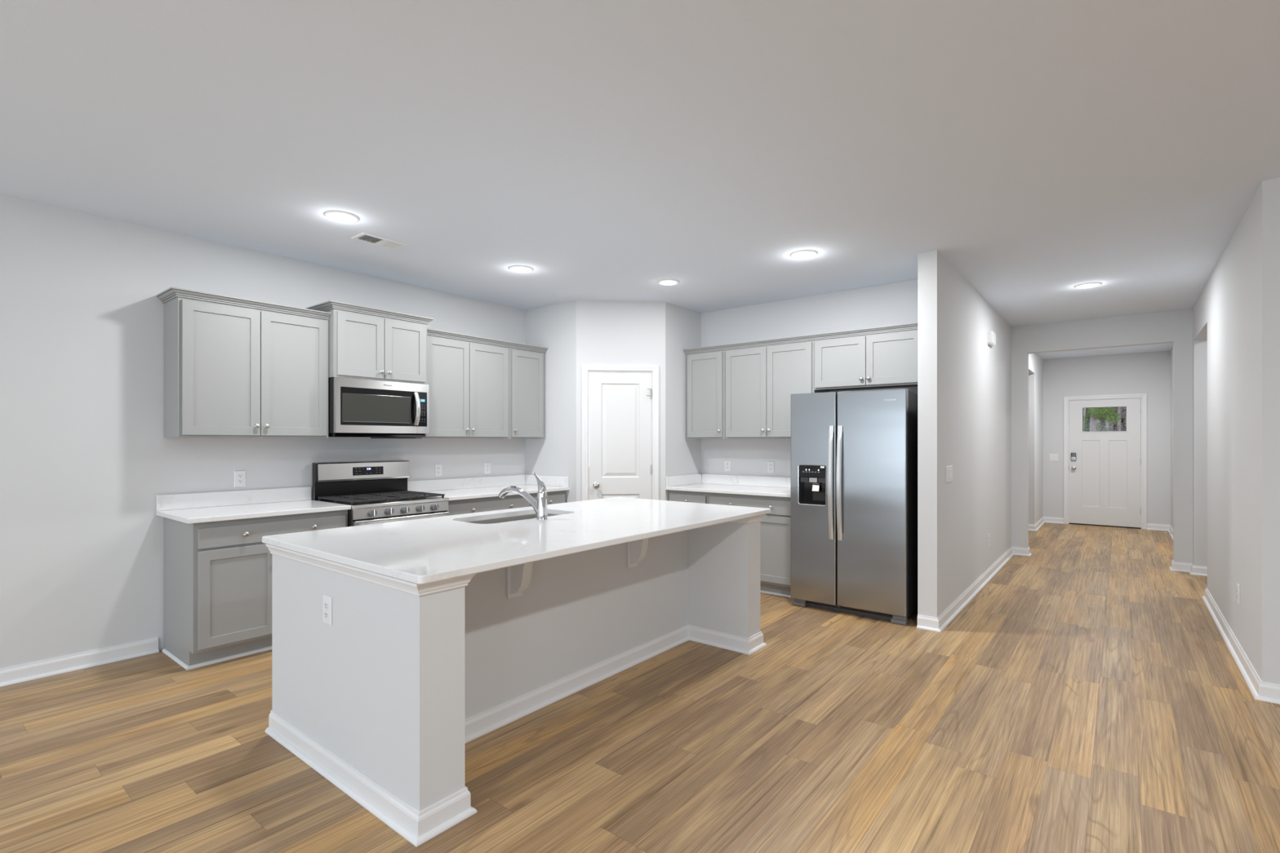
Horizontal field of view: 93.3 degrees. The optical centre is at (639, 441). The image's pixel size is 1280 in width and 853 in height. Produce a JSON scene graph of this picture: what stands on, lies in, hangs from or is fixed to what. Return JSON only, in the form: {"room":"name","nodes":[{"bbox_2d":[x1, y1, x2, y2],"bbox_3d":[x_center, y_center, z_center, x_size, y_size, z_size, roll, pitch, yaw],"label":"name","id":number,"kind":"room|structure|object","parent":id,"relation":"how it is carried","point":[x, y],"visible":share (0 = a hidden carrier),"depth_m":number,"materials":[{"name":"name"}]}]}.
{"room":"kitchen","nodes":[
{"label":"kitchen","id":0,"kind":"room"},
{"bbox_2d":[0,195,525,668],"bbox_3d":[-3.971,-0.006,2.970,0.120,2.743,8.938,0,0,39],"label":"wall","id":1,"kind":"structure","parent":0,"point":[86,456],"depth_m":3.73,"materials":[{"name":"white paint"}]},
{"bbox_2d":[0,636,159,687],"bbox_3d":[-4.872,1.318,1.718,0.030,0.094,5.617,0,0,39],"label":"baseboard","id":2,"kind":"structure","parent":1,"relation":"attached to","point":[27,672],"depth_m":3.60,"materials":[{"name":"white paint"}]},
{"bbox_2d":[155,486,311,511],"bbox_3d":[-2.834,0.400,4.283,0.020,0.102,0.954,0,0,39],"label":"backsplash","id":3,"kind":"structure","parent":1,"relation":"attached to","point":[202,500],"depth_m":4.22,"materials":[{"name":"white stone"}]},
{"bbox_2d":[234,470,245,487],"bbox_3d":[-2.839,0.267,4.287,0.008,0.115,0.074,0,0,39],"label":"wall outlet","id":4,"kind":"object","parent":1,"relation":"attached to","point":[239,476],"visible":1,"depth_m":4.28,"materials":[{"name":"white plastic"}]},
{"bbox_2d":[155,286,331,438],"bbox_3d":[-2.704,-0.485,4.179,0.353,0.923,0.956,0,0,39],"label":"upper cabinet","id":5,"kind":"object","parent":1,"relation":"attached to","point":[234,366],"visible":1,"depth_m":4.02,"materials":[{"name":"grey paint"}]},
{"bbox_2d":[305,300,434,384],"bbox_3d":[-2.137,-0.746,4.829,0.429,0.548,0.847,0,0,39],"label":"upper cabinet","id":6,"kind":"object","parent":1,"relation":"attached to","point":[365,343],"visible":0.97,"depth_m":4.66,"materials":[{"name":"grey paint"}]},
{"bbox_2d":[328,377,428,438],"bbox_3d":[-2.122,-0.245,4.817,0.464,0.446,0.757,0,0,39],"label":"microwave","id":7,"kind":"object","parent":6,"relation":"attached to","point":[357,407],"visible":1,"depth_m":4.66,"materials":[{"name":"silver metal"}]},
{"bbox_2d":[434,463,441,476],"bbox_3d":[-1.847,0.267,5.534,0.008,0.115,0.074,0,0,39],"label":"wall outlet","id":8,"kind":"object","parent":1,"relation":"attached to","point":[437,468],"visible":1,"depth_m":5.53,"materials":[{"name":"white plastic"}]},
{"bbox_2d":[415,334,508,439],"bbox_3d":[-1.643,-0.480,5.511,0.353,0.913,0.913,0,0,39],"label":"upper cabinet","id":9,"kind":"object","parent":1,"relation":"attached to","point":[468,381],"visible":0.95,"depth_m":5.39,"materials":[{"name":"grey paint"}]},
{"bbox_2d":[426,328,548,352],"bbox_3d":[-1.380,-0.923,5.604,0.041,0.046,1.386,0,0,39],"label":"crown molding","id":10,"kind":"structure","parent":9,"relation":"attached to","point":[429,331],"depth_m":5.54,"materials":[{"name":"grey paint"}]},
{"bbox_2d":[407,474,524,492],"bbox_3d":[-1.631,0.400,5.793,0.020,0.102,1.361,0,0,39],"label":"backsplash","id":11,"kind":"structure","parent":1,"relation":"attached to","point":[420,486],"depth_m":5.73,"materials":[{"name":"white stone"}]},
{"bbox_2d":[484,462,490,474],"bbox_3d":[-1.506,0.269,5.962,0.008,0.115,0.074,0,0,39],"label":"wall outlet","id":12,"kind":"object","parent":1,"relation":"attached to","point":[486,465],"visible":1,"depth_m":5.96,"materials":[{"name":"white plastic"}]},
{"bbox_2d":[508,347,545,439],"bbox_3d":[-1.211,-0.480,6.054,0.353,0.913,0.472,0,0,39],"label":"upper cabinet","id":13,"kind":"object","parent":1,"relation":"attached to","point":[526,367],"depth_m":5.95,"materials":[{"name":"grey paint"}]},
{"bbox_2d":[525,300,576,502],"bbox_3d":[-0.881,-0.006,6.158,0.742,2.743,0.100,0,0,39],"label":"wall","id":14,"kind":"structure","parent":0,"point":[553,326],"depth_m":6.05,"materials":[{"name":"white paint"}]},
{"bbox_2d":[524,474,568,487],"bbox_3d":[-0.956,0.400,6.139,0.646,0.102,0.020,0,0,39],"label":"backsplash","id":15,"kind":"structure","parent":14,"relation":"attached to","point":[553,481],"depth_m":6.09,"materials":[{"name":"white stone"}]},
{"bbox_2d":[576,299,665,501],"bbox_3d":[-0.190,-0.006,5.983,0.880,2.743,0.100,0,0,-6],"label":"wall","id":16,"kind":"structure","parent":0,"point":[608,332],"depth_m":5.93,"materials":[{"name":"white paint"}]},
{"bbox_2d":[582,364,658,501],"bbox_3d":[-0.195,0.309,5.973,0.753,2.112,0.117,0,0,-6],"label":"trim","id":17,"kind":"structure","parent":16,"relation":"attached to","point":[586,369],"depth_m":5.92,"materials":[{"name":"white paint"}]},
{"bbox_2d":[589,372,652,500],"bbox_3d":[-0.188,0.341,5.918,0.621,2.033,0.101,0,0,-6],"label":"door","id":18,"kind":"structure","parent":16,"relation":"in","point":[620,465],"depth_m":5.93,"materials":[{"name":"white paint"}]},
{"bbox_2d":[0,0,1279,359],"bbox_3d":[2.243,-1.437,3.135,9.637,0.120,16.940,0,0,39],"label":"ceiling","id":19,"kind":"structure","parent":0,"point":[611,150],"depth_m":2.74,"materials":[{"name":"white paint"}]},
{"bbox_2d":[324,210,359,222],"bbox_3d":[-1.828,-1.371,3.700,0.196,0.012,0.196,0,0,39],"label":"recessed light","id":20,"kind":"object","parent":19,"relation":"in","point":[340,216],"visible":1,"depth_m":3.67,"materials":[{"name":"white plastic"}]},
{"bbox_2d":[351,231,407,249],"bbox_3d":[-1.788,-1.371,4.151,0.170,0.011,0.315,0,0,39],"label":"ceiling vent","id":21,"kind":"object","parent":19,"relation":"in","point":[363,237],"visible":1,"depth_m":4.14,"materials":[{"name":"white plastic"}]},
{"bbox_2d":[508,265,533,272],"bbox_3d":[-0.952,-1.371,4.821,0.196,0.012,0.196,0,0,39],"label":"recessed light","id":22,"kind":"object","parent":19,"relation":"in","point":[517,268],"visible":1,"depth_m":4.79,"materials":[{"name":"white plastic"}]},
{"bbox_2d":[657,279,679,285],"bbox_3d":[0.244,-1.371,5.215,0.196,0.012,0.196,0,0,39],"label":"recessed light","id":23,"kind":"object","parent":19,"relation":"in","point":[663,282],"visible":1,"depth_m":5.18,"materials":[{"name":"white plastic"}]},
{"bbox_2d":[790,249,817,258],"bbox_3d":[1.205,-1.371,4.443,0.196,0.012,0.196,0,0,39],"label":"recessed light","id":24,"kind":"object","parent":19,"relation":"in","point":[804,254],"visible":1,"depth_m":4.41,"materials":[{"name":"white plastic"}]},
{"bbox_2d":[1074,282,1102,288],"bbox_3d":[3.949,-1.371,5.324,0.196,0.012,0.196,0,0,39],"label":"recessed light","id":25,"kind":"object","parent":19,"relation":"in","point":[1088,285],"visible":1,"depth_m":5.29,"materials":[{"name":"white plastic"}]},
{"bbox_2d":[1094,349,1115,352],"bbox_3d":[7.092,-1.371,9.207,0.260,0.011,0.150,0,0,39],"label":"ceiling vent","id":26,"kind":"object","parent":19,"relation":"in","point":[1113,350],"visible":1,"depth_m":9.18,"materials":[{"name":"white plastic"}]},
{"bbox_2d":[0,522,1279,852],"bbox_3d":[2.243,1.426,3.135,9.637,0.120,16.940,0,0,39],"label":"floor","id":27,"kind":"structure","parent":0,"point":[1090,697],"depth_m":2.66,"materials":[{"name":"wood"}]},
{"bbox_2d":[164,510,347,666],"bbox_3d":[-2.575,0.923,4.103,0.647,0.882,0.913,0,0,39],"label":"base cabinet","id":28,"kind":"object","parent":27,"relation":"on","point":[218,575],"visible":0.49,"depth_m":3.74,"materials":[{"name":"grey paint"}]},
{"bbox_2d":[161,645,271,670],"bbox_3d":[-2.611,1.356,4.122,0.509,0.018,0.930,0,0,39],"label":"trim","id":29,"kind":"structure","parent":28,"relation":"attached to","point":[164,651],"depth_m":3.77,"materials":[{"name":"white paint"}]},
{"bbox_2d":[155,486,351,524],"bbox_3d":[-2.588,0.416,4.087,0.648,0.132,0.954,0,0,39],"label":"countertop","id":30,"kind":"structure","parent":28,"relation":"on","point":[202,507],"depth_m":4.08,"materials":[{"name":"white stone"}]},
{"bbox_2d":[312,460,448,526],"bbox_3d":[-1.998,0.765,4.720,0.727,1.199,0.768,0,0,39],"label":"gas range","id":31,"kind":"object","parent":27,"relation":"on","point":[375,491],"visible":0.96,"depth_m":4.72,"materials":[{"name":"silver metal"}]},
{"bbox_2d":[317,494,441,505],"bbox_3d":[-2.018,0.450,4.736,0.583,0.030,0.766,0,0,39],"label":"cooktop","id":32,"kind":"object","parent":31,"relation":"in","point":[349,500],"depth_m":4.60,"materials":[{"name":"grey metal"}]},
{"bbox_2d":[446,493,529,515],"bbox_3d":[-1.523,0.923,5.424,0.647,0.882,0.911,0,0,39],"label":"base cabinet","id":33,"kind":"object","parent":27,"relation":"on","point":[487,504],"visible":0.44,"depth_m":5.21,"materials":[{"name":"grey paint"}]},
{"bbox_2d":[407,474,568,500],"bbox_3d":[-1.379,0.416,5.605,0.648,0.132,1.382,0,0,39],"label":"countertop","id":34,"kind":"structure","parent":33,"relation":"on","point":[454,489],"depth_m":5.74,"materials":[{"name":"white stone"}]},
{"bbox_2d":[264,514,766,847],"bbox_3d":[-0.456,0.924,3.434,1.288,0.883,2.567,0,0,39],"label":"kitchen island","id":35,"kind":"object","parent":27,"relation":"on","point":[384,701],"visible":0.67,"depth_m":2.77,"materials":[{"name":"white paint"}]},
{"bbox_2d":[322,594,332,626],"bbox_3d":[-1.294,0.699,2.494,0.076,0.118,0.008,0,0,39],"label":"wall outlet","id":36,"kind":"object","parent":35,"relation":"attached to","point":[326,600],"visible":1,"depth_m":2.49,"materials":[{"name":"white plastic"}]},
{"bbox_2d":[324,611,328,618],"bbox_3d":[-1.295,0.718,2.492,0.033,0.025,0.002,0,0,39],"label":"receptacle","id":37,"kind":"object","parent":36,"relation":"attached to","point":[326,613],"depth_m":2.49,"materials":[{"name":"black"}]},
{"bbox_2d":[324,602,328,608],"bbox_3d":[-1.295,0.679,2.492,0.033,0.025,0.002,0,0,39],"label":"receptacle","id":38,"kind":"object","parent":36,"relation":"attached to","point":[326,604],"depth_m":2.49,"materials":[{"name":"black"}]},
{"bbox_2d":[262,497,770,584],"bbox_3d":[-0.458,0.467,3.459,1.363,0.030,2.600,0,0,39],"label":"island countertop","id":39,"kind":"structure","parent":35,"relation":"on","point":[422,551],"depth_m":2.86,"materials":[{"name":"white stone"}]},
{"bbox_2d":[467,513,558,524],"bbox_3d":[-0.749,0.570,3.662,0.379,0.175,0.759,0,0,39],"label":"sink","id":40,"kind":"object","parent":39,"relation":"in","point":[535,515],"visible":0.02,"depth_m":3.83,"materials":[{"name":"silver metal"}]},
{"bbox_2d":[498,472,547,519],"bbox_3d":[-0.705,0.317,3.607,0.416,0.269,0.062,0,0,39],"label":"kitchen faucet","id":41,"kind":"object","parent":39,"relation":"on","point":[540,506],"visible":1,"depth_m":3.49,"materials":[{"name":"silver metal"}]},
{"bbox_2d":[536,490,547,519],"bbox_3d":[-0.567,0.367,3.497,0.062,0.167,0.062,0,0,39],"label":"faucet","id":42,"kind":"object","parent":41,"relation":"attached to","point":[541,504],"depth_m":3.47,"materials":[{"name":"silver metal"}]},
{"bbox_2d":[529,490,565,506],"bbox_3d":[-1.095,0.923,5.962,0.647,0.882,0.461,0,0,39],"label":"base cabinet","id":43,"kind":"object","parent":27,"relation":"on","point":[553,497],"visible":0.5,"depth_m":5.84,"materials":[{"name":"grey paint"}]},
{"bbox_2d":[668,489,708,503],"bbox_3d":[0.638,0.923,6.083,0.463,0.882,0.647,0,0,39],"label":"base cabinet","id":44,"kind":"object","parent":27,"relation":"on","point":[673,495],"visible":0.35,"depth_m":5.84,"materials":[{"name":"grey paint"}]},
{"bbox_2d":[708,492,791,595],"bbox_3d":[1.171,0.923,5.659,0.897,0.882,0.647,0,0,39],"label":"base cabinet","id":45,"kind":"object","parent":27,"relation":"on","point":[775,526],"visible":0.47,"depth_m":5.30,"materials":[{"name":"grey paint"}]},
{"bbox_2d":[665,473,791,497],"bbox_3d":[0.989,0.416,5.804,1.366,0.132,0.648,0,0,39],"label":"countertop","id":46,"kind":"structure","parent":45,"relation":"on","point":[778,486],"depth_m":5.97,"materials":[{"name":"white stone"}]},
{"bbox_2d":[760,590,791,597],"bbox_3d":[0.861,1.356,5.641,1.358,0.018,0.015,0,0,39],"label":"trim","id":47,"kind":"structure","parent":45,"relation":"attached to","point":[762,591],"depth_m":5.36,"materials":[{"name":"white paint"}]},
{"bbox_2d":[791,388,917,625],"bbox_3d":[1.821,0.485,5.002,0.912,1.759,0.810,0,0,39],"label":"refrigerator","id":48,"kind":"object","parent":27,"relation":"on","point":[854,454],"visible":1,"depth_m":4.68,"materials":[{"name":"silver metal"}]},
{"bbox_2d":[665,302,701,500],"bbox_3d":[0.453,-0.006,6.310,0.100,2.743,0.768,0,0,39],"label":"wall","id":49,"kind":"structure","parent":0,"point":[682,325],"depth_m":6.13,"materials":[{"name":"white paint"}]},
{"bbox_2d":[666,473,702,486],"bbox_3d":[0.463,0.400,6.224,0.020,0.102,0.646,0,0,39],"label":"backsplash","id":50,"kind":"structure","parent":49,"relation":"attached to","point":[681,480],"depth_m":6.19,"materials":[{"name":"white stone"}]},
{"bbox_2d":[701,279,917,477],"bbox_3d":[1.617,-0.006,5.797,2.361,2.743,0.120,0,0,39],"label":"wall","id":51,"kind":"structure","parent":0,"point":[895,303],"depth_m":5.88,"materials":[{"name":"white paint"}]},
{"bbox_2d":[684,350,724,439],"bbox_3d":[0.731,-0.480,6.198,0.472,0.913,0.353,0,0,39],"label":"upper cabinet","id":52,"kind":"object","parent":51,"relation":"attached to","point":[705,371],"depth_m":6.08,"materials":[{"name":"grey paint"}]},
{"bbox_2d":[724,460,730,471],"bbox_3d":[0.910,0.257,6.277,0.076,0.115,0.008,0,0,39],"label":"wall outlet","id":53,"kind":"object","parent":51,"relation":"attached to","point":[726,463],"visible":1,"depth_m":6.27,"materials":[{"name":"white plastic"}]},
{"bbox_2d":[702,474,791,488],"bbox_3d":[1.193,0.400,6.043,1.346,0.102,0.020,0,0,39],"label":"backsplash","id":54,"kind":"structure","parent":51,"relation":"attached to","point":[740,480],"depth_m":6.12,"materials":[{"name":"white stone"}]},
{"bbox_2d":[767,461,774,473],"bbox_3d":[1.293,0.258,5.972,0.074,0.115,0.008,0,0,39],"label":"wall outlet","id":55,"kind":"object","parent":51,"relation":"attached to","point":[771,464],"visible":1,"depth_m":5.97,"materials":[{"name":"white plastic"}]},
{"bbox_2d":[724,340,826,439],"bbox_3d":[1.274,-0.480,5.766,0.913,0.913,0.353,0,0,39],"label":"upper cabinet","id":56,"kind":"object","parent":51,"relation":"attached to","point":[760,381],"visible":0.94,"depth_m":5.66,"materials":[{"name":"grey paint"}]},
{"bbox_2d":[814,328,917,391],"bbox_3d":[1.989,-0.696,5.196,0.913,0.480,0.353,0,0,39],"label":"upper cabinet","id":57,"kind":"object","parent":51,"relation":"attached to","point":[886,359],"visible":0.95,"depth_m":5.09,"materials":[{"name":"grey paint"}]},
{"bbox_2d":[683,322,917,354],"bbox_3d":[1.377,-0.923,5.495,2.355,0.046,0.041,0,0,39],"label":"crown molding","id":58,"kind":"structure","parent":57,"relation":"attached to","point":[913,326],"depth_m":5.39,"materials":[{"name":"grey paint"}]},
{"bbox_2d":[917,249,1043,617],"bbox_3d":[4.417,-0.006,7.308,0.136,2.743,7.465,0,0,39],"label":"wall","id":59,"kind":"structure","parent":0,"point":[964,382],"depth_m":5.03,"materials":[{"name":"white paint"}]},
{"bbox_2d":[946,465,952,483],"bbox_3d":[2.356,0.250,4.611,0.012,0.124,0.196,0,0,39],"label":"light switch","id":60,"kind":"object","parent":59,"relation":"attached to","point":[948,468],"visible":1,"depth_m":4.59,"materials":[{"name":"white plastic"}]},
{"bbox_2d":[916,546,1031,632],"bbox_3d":[3.367,1.318,5.835,0.195,0.094,3.925,0,0,41],"label":"baseboard","id":61,"kind":"structure","parent":59,"relation":"attached to","point":[938,624],"depth_m":5.09,"materials":[{"name":"white paint"}]},
{"bbox_2d":[987,533,990,546],"bbox_3d":[3.492,0.991,6.040,0.008,0.125,0.076,0,0,39],"label":"wall outlet","id":62,"kind":"object","parent":59,"relation":"attached to","point":[988,535],"visible":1,"depth_m":6.03,"materials":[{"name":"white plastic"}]},
{"bbox_2d":[987,330,995,346],"bbox_3d":[3.539,-1.032,6.073,0.040,0.132,0.230,0,0,39],"label":"door chime","id":63,"kind":"object","parent":59,"relation":"attached to","point":[991,335],"visible":1,"depth_m":5.99,"materials":[{"name":"white plastic"}]},
{"bbox_2d":[1011,308,1192,563],"bbox_3d":[5.151,-0.006,6.838,1.870,2.743,0.124,0,0,39],"label":"wall","id":64,"kind":"structure","parent":0,"point":[1175,327],"depth_m":6.65,"materials":[{"name":"white paint"}]},
{"bbox_2d":[1168,560,1207,576],"bbox_3d":[6.302,1.318,5.821,1.794,0.094,0.281,0,0,39],"label":"baseboard","id":65,"kind":"structure","parent":64,"relation":"attached to","point":[1175,566],"depth_m":6.29,"materials":[{"name":"white paint"}]},
{"bbox_2d":[1043,351,1170,524],"bbox_3d":[7.466,-0.006,9.727,1.860,2.743,0.120,0,0,39],"label":"wall","id":66,"kind":"structure","parent":0,"point":[1148,373],"depth_m":9.59,"materials":[{"name":"white paint"}]},
{"bbox_2d":[1028,516,1063,531],"bbox_3d":[5.738,1.318,10.207,2.258,0.094,1.280,0,0,39],"label":"baseboard","id":67,"kind":"structure","parent":66,"relation":"attached to","point":[1035,527],"depth_m":10.01,"materials":[{"name":"white paint"}]},
{"bbox_2d":[1048,453,1058,462],"bbox_3d":[6.910,0.276,10.085,0.128,0.128,0.012,0,0,39],"label":"light switch","id":68,"kind":"object","parent":66,"relation":"attached to","point":[1052,457],"visible":1,"depth_m":10.08,"materials":[{"name":"white plastic"}]},
{"bbox_2d":[1068,398,1141,528],"bbox_3d":[7.451,0.350,9.692,0.924,2.030,0.154,0,0,39],"label":"door","id":69,"kind":"structure","parent":66,"relation":"in","point":[1104,466],"depth_m":9.67,"materials":[{"name":"white paint"}]},
{"bbox_2d":[1063,393,1146,529],"bbox_3d":[7.459,0.313,9.708,1.055,2.104,0.117,0,0,39],"label":"trim","id":70,"kind":"structure","parent":66,"relation":"attached to","point":[1143,396],"depth_m":9.61,"materials":[{"name":"white paint"}]},
{"bbox_2d":[1170,177,1279,684],"bbox_3d":[5.723,-0.006,6.147,0.126,2.743,7.653,0,0,39],"label":"wall","id":71,"kind":"structure","parent":0,"point":[1236,315],"depth_m":3.67,"materials":[{"name":"white paint"}]},
{"bbox_2d":[1146,523,1173,540],"bbox_3d":[6.839,1.318,7.861,0.274,0.094,3.579,0,0,39],"label":"baseboard","id":72,"kind":"structure","parent":71,"relation":"attached to","point":[1168,528],"depth_m":9.23,"materials":[{"name":"white paint"}]},
{"bbox_2d":[1236,583,1239,604],"bbox_3d":[3.783,0.966,3.820,0.008,0.120,0.076,0,0,39],"label":"wall outlet","id":73,"kind":"object","parent":71,"relation":"attached to","point":[1237,584],"visible":1,"depth_m":3.80,"materials":[{"name":"white plastic"}]},
{"bbox_2d":[1201,587,1279,704],"bbox_3d":[5.620,1.318,3.001,3.947,0.094,2.665,0,0,39],"label":"baseboard","id":74,"kind":"structure","parent":71,"relation":"attached to","point":[1260,691],"depth_m":3.61,"materials":[{"name":"white paint"}]},
{"label":"outside","id":75,"kind":"structure","parent":0,"visible":0},
{"bbox_2d":[1140,464,1141,527],"bbox_3d":[25.646,1.616,32.200,50.000,0.200,57.670,0,0,39],"label":"ground","id":76,"kind":"structure","parent":75,"point":[1140,464],"depth_m":17.52,"materials":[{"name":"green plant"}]},
{"bbox_2d":[1083,408,1085,426],"bbox_3d":[17.758,-3.482,24.215,2.993,10.007,2.968,0,0,39],"label":"tree","id":77,"kind":"object","parent":76,"relation":"on","point":[1084,409],"visible":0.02,"depth_m":24.21,"materials":[{"name":"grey plant"}]},
{"bbox_2d":[1079,399,1090,431],"bbox_3d":[30.257,-1.663,42.373,2.488,6.887,4.145,0,0,39],"label":"tree","id":78,"kind":"object","parent":76,"relation":"on","point":[1079,399],"visible":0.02,"depth_m":41.21,"materials":[{"name":"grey plant"}]},
{"bbox_2d":[1083,418,1111,431],"bbox_3d":[15.480,0.112,20.885,1.629,1.830,2.993,0,0,39],"label":"shrub","id":79,"kind":"object","parent":76,"relation":"on","point":[1097,423],"visible":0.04,"depth_m":20.69,"materials":[{"name":"green plant"}]},
{"bbox_2d":[1085,398,1115,431],"bbox_3d":[24.154,-3.982,31.827,2.843,11.012,3.027,0,0,-15],"label":"tree","id":80,"kind":"object","parent":76,"relation":"on","point":[1097,420],"visible":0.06,"depth_m":31.79,"materials":[{"name":"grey plant"}]},
{"bbox_2d":[1083,407,1120,431],"bbox_3d":[14.303,-2.982,19.223,3.003,9.011,2.966,0,0,39],"label":"tree","id":81,"kind":"object","parent":76,"relation":"on","point":[1094,412],"visible":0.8,"depth_m":18.90,"materials":[{"name":"green plant"}]},
{"bbox_2d":[1105,411,1110,431],"bbox_3d":[22.116,-3.482,28.315,2.818,10.007,2.976,0,0,-25],"label":"tree","id":82,"kind":"object","parent":76,"relation":"on","point":[1107,424],"visible":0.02,"depth_m":28.47,"materials":[{"name":"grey plant"}]},
{"bbox_2d":[1098,398,1141,439],"bbox_3d":[32.396,-1.710,40.687,2.510,6.873,4.186,0,0,39],"label":"tree","id":83,"kind":"object","parent":76,"relation":"on","point":[1122,419],"visible":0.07,"depth_m":39.73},
{"bbox_2d":[1117,407,1123,431],"bbox_3d":[20.619,-3.482,25.842,3.077,10.008,2.894,0,0,39],"label":"tree","id":84,"kind":"object","parent":76,"relation":"on","point":[1119,421],"visible":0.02,"depth_m":25.76,"materials":[{"name":"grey plant"}]},
{"bbox_2d":[1100,423,1141,466],"bbox_3d":[17.977,0.312,22.732,1.848,2.028,2.970,0,0,39],"label":"shrub","id":85,"kind":"object","parent":76,"relation":"on","point":[1117,428],"visible":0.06,"depth_m":22.68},
{"bbox_2d":[1115,397,1141,431],"bbox_3d":[16.969,-2.982,20.995,0.727,9.012,1.995,0,0,39],"label":"tree","id":86,"kind":"object","parent":76,"relation":"on","point":[1125,408],"visible":0.16,"depth_m":20.94,"materials":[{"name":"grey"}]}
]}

